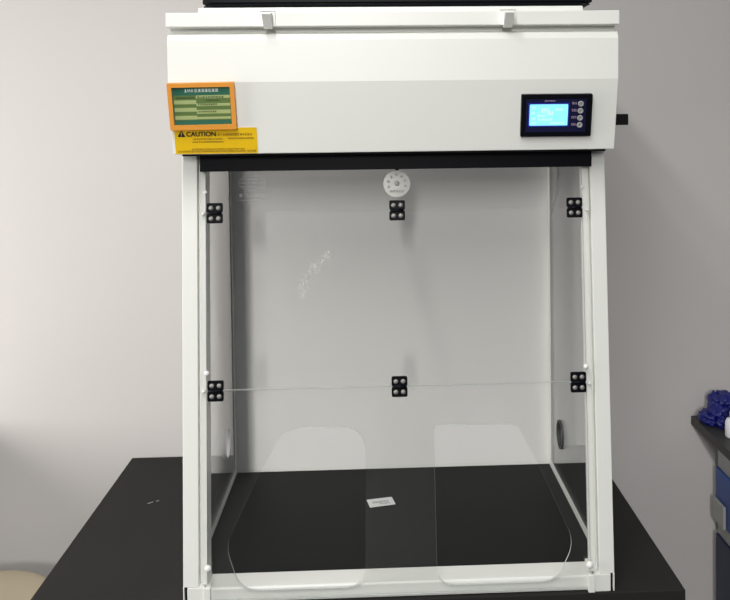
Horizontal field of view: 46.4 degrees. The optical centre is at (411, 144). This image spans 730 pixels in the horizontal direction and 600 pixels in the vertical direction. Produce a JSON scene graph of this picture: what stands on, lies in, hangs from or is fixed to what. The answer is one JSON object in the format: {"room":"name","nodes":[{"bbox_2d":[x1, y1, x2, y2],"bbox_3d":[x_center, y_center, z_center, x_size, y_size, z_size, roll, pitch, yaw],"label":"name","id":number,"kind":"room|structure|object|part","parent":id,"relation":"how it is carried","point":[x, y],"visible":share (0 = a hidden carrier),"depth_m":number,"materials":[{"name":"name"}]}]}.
{"room":"laboratory","nodes":[
{"label":"laboratory","id":0,"kind":"room"},
{"bbox_2d":[0,0,729,599],"bbox_3d":[-0.261,0.071,2.309,4.800,3.100,0.100,-1,2,-2],"label":"wall","id":1,"kind":"structure","parent":0,"point":[91,357],"depth_m":2.26,"materials":[{"name":"paint"}]},
{"bbox_3d":[-0.078,1.787,-1.493,4.800,0.100,7.812,-1,2,-2],"label":"floor","id":2,"kind":"structure","parent":0,"visible":0},
{"bbox_2d":[0,570,45,599],"bbox_3d":[-1.012,1.356,2.009,0.398,0.560,0.384,-1,2,-2],"label":"stool","id":3,"kind":"object","parent":2,"relation":"on","point":[14,584],"visible":0.63,"depth_m":2.08,"materials":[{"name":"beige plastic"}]},
{"bbox_2d":[31,445,684,599],"bbox_3d":[-0.109,1.232,1.935,1.226,0.800,0.710,-1,2,-2],"label":"lab bench","id":4,"kind":"object","parent":2,"relation":"on","point":[130,547],"visible":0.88,"depth_m":1.77,"materials":[{"name":"black plastic"}]},
{"bbox_2d":[165,0,627,599],"bbox_3d":[-0.020,0.225,1.833,0.851,1.215,0.735,-1,2,-2],"label":"fume hood","id":5,"kind":"object","parent":4,"relation":"on","point":[388,164],"visible":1,"depth_m":1.77,"materials":[{"name":"white metal"}]},
{"bbox_3d":[-0.406,0.416,1.603,0.042,0.790,0.110,-1,2,-2],"label":"post","id":6,"kind":"part","parent":5,"relation":"part of","materials":[{"name":"white metal"}]},
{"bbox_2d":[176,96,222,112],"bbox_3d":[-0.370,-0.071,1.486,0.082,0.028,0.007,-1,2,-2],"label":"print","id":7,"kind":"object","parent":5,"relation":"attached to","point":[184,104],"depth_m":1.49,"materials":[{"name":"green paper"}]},
{"bbox_3d":[-0.367,-0.068,1.487,0.116,0.085,0.028,-1,2,-2],"label":"notice frame","id":8,"kind":"part","parent":5,"relation":"part of","materials":[{"name":"orange plastic"}]},
{"bbox_3d":[-0.374,0.776,1.556,0.012,0.012,0.011,-1,2,-2],"label":"clamp knob","id":9,"kind":"part","parent":5,"relation":"part of","materials":[{"name":"white plastic"}]},
{"bbox_2d":[178,133,255,152],"bbox_3d":[-0.347,-0.004,1.510,0.137,0.034,0.008,-1,2,-2],"label":"print","id":10,"kind":"object","parent":5,"relation":"attached to","point":[187,142],"depth_m":1.51,"materials":[{"name":"yellow paper"}]},
{"bbox_3d":[-0.434,0.411,1.849,0.004,0.804,0.496,-1,2,-2],"label":"panel","id":11,"kind":"part","parent":5,"relation":"part of","materials":[{"name":"clear glass"}]},
{"bbox_3d":[-0.430,0.824,1.880,0.005,0.024,0.516,-1,2,-2],"label":"rail","id":12,"kind":"part","parent":5,"relation":"part of","materials":[{"name":"white"}]},
{"bbox_3d":[-0.446,0.403,2.108,0.005,0.805,0.022,-1,2,-2],"label":"corner rail","id":13,"kind":"part","parent":5,"relation":"part of","materials":[{"name":"white"}]},
{"bbox_2d":[367,497,394,507],"bbox_3d":[-0.071,0.822,1.955,0.060,0.002,0.039,-1,2,-14],"label":"paper card","id":14,"kind":"object","parent":5,"relation":"on","point":[385,501],"visible":1,"depth_m":1.95,"materials":[{"name":"white paper"}]},
{"bbox_3d":[-0.047,-0.249,1.796,0.687,0.012,0.560,-1,2,-2],"label":"filter lid","id":15,"kind":"part","parent":5,"relation":"part of","materials":[{"name":"black"}]},
{"bbox_3d":[-0.049,0.402,2.139,0.801,0.815,0.006,-1,2,-2],"label":"panel","id":16,"kind":"part","parent":5,"relation":"part of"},
{"bbox_3d":[-0.044,0.817,2.152,0.789,0.013,0.005,-1,2,-2],"label":"rail","id":17,"kind":"part","parent":5,"relation":"part of","materials":[{"name":"white"}]},
{"bbox_3d":[-0.031,0.067,1.610,0.711,0.112,0.012,-1,2,-2],"label":"sash","id":18,"kind":"part","parent":5,"relation":"part of","materials":[{"name":"clear plastic"}]},
{"bbox_3d":[-0.028,0.287,1.601,0.711,0.327,0.028,-1,2,-2],"label":"sash","id":19,"kind":"part","parent":5,"relation":"part of","materials":[{"name":"clear plastic"}]},
{"bbox_2d":[387,174,406,191],"bbox_3d":[-0.029,0.072,1.606,0.037,0.035,0.003,-1,2,-2],"label":"print","id":20,"kind":"object","parent":5,"relation":"attached to","point":[395,182],"depth_m":1.61,"materials":[{"name":"grey plastic"}]},
{"bbox_3d":[-0.021,0.826,1.608,0.716,0.028,0.052,-1,2,-2],"label":"sill","id":21,"kind":"part","parent":5,"relation":"part of","materials":[{"name":"white metal"}]},
{"bbox_3d":[-0.023,0.643,1.586,0.711,0.380,0.032,-1,2,-2],"label":"sash","id":22,"kind":"part","parent":5,"relation":"part of","materials":[{"name":"clear glass"}]},
{"bbox_2d":[211,464,587,573],"bbox_3d":[-0.033,0.828,1.891,0.789,0.007,0.515,-1,2,-2],"label":"work surface","id":23,"kind":"object","parent":5,"relation":"on","point":[294,517],"depth_m":1.88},
{"bbox_2d":[531,107,563,123],"bbox_3d":[0.242,-0.053,1.514,0.060,0.031,0.008,-1,2,-2],"label":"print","id":24,"kind":"object","parent":5,"relation":"attached to","point":[539,115],"depth_m":1.51,"materials":[{"name":"teal"}]},
{"bbox_3d":[0.348,0.393,2.142,0.005,0.805,0.022,-1,2,-2],"label":"corner rail","id":25,"kind":"part","parent":5,"relation":"part of","materials":[{"name":"white"}]},
{"bbox_3d":[0.322,0.364,2.184,0.121,0.898,0.059,0,2,6],"label":"power cord","id":26,"kind":"part","parent":5,"relation":"part of","materials":[{"name":"grey plastic"}]},
{"bbox_3d":[0.258,-0.053,1.521,0.127,0.077,0.026,-1,2,-2],"label":"control panel","id":27,"kind":"part","parent":5,"relation":"part of","materials":[{"name":"black plastic"}]},
{"bbox_3d":[0.363,0.814,1.913,0.005,0.024,0.516,-1,2,-2],"label":"rail","id":28,"kind":"part","parent":5,"relation":"part of","materials":[{"name":"white"}]},
{"bbox_3d":[0.359,0.401,1.883,0.004,0.804,0.496,-1,2,-2],"label":"panel","id":29,"kind":"part","parent":5,"relation":"part of","materials":[{"name":"clear glass"}]},
{"bbox_3d":[0.332,0.783,1.585,0.014,0.014,0.012,-1,2,-2],"label":"clamp knob","id":30,"kind":"part","parent":5,"relation":"part of","materials":[{"name":"white plastic"}]},
{"bbox_3d":[0.349,0.406,1.635,0.046,0.790,0.110,-1,2,-2],"label":"post","id":31,"kind":"part","parent":5,"relation":"part of","materials":[{"name":"white metal"}]},
{"bbox_2d":[691,416,729,599],"bbox_3d":[1.150,1.198,1.394,0.687,0.872,1.908,-1,2,-2],"label":"bench","id":32,"kind":"object","parent":2,"relation":"on","point":[716,436],"visible":1,"depth_m":2.24,"materials":[{"name":"grey plastic"}]},
{"bbox_2d":[691,416,729,460],"bbox_3d":[1.145,0.774,1.381,0.687,0.024,1.908,-1,2,-2],"label":"countertop","id":33,"kind":"structure","parent":32,"relation":"on","point":[715,435],"depth_m":2.18,"materials":[{"name":"grey plastic"}]},
{"bbox_2d":[697,390,729,428],"bbox_3d":[0.817,0.698,2.265,0.109,0.082,0.098,-2,2,-40],"label":"bundle","id":34,"kind":"object","parent":32,"relation":"on","point":[717,410],"visible":0.95,"depth_m":2.24,"materials":[{"name":"blue plastic"}]},
{"bbox_3d":[0.816,0.977,2.255,0.008,0.060,0.067,-1,2,-2],"label":"handle plate","id":35,"kind":"part","parent":32,"relation":"part of","materials":[{"name":"grey metal"}]},
{"bbox_3d":[0.832,0.942,2.066,0.008,0.141,0.450,-1,2,-2],"label":"drawer","id":36,"kind":"part","parent":32,"relation":"part of","materials":[{"name":"blue paint"}]},
{"bbox_3d":[0.835,1.285,2.077,0.008,0.464,0.450,-1,2,-2],"label":"door","id":37,"kind":"part","parent":32,"relation":"part of","materials":[{"name":"blue paint"}]},
{"bbox_2d":[725,417,729,438],"bbox_3d":[0.819,0.710,2.160,0.044,0.064,0.044,-1,2,-2],"label":"plastic bottle","id":38,"kind":"object","parent":32,"relation":"on","point":[727,421],"visible":1,"depth_m":2.15,"materials":[{"name":"white plastic"}]}
]}

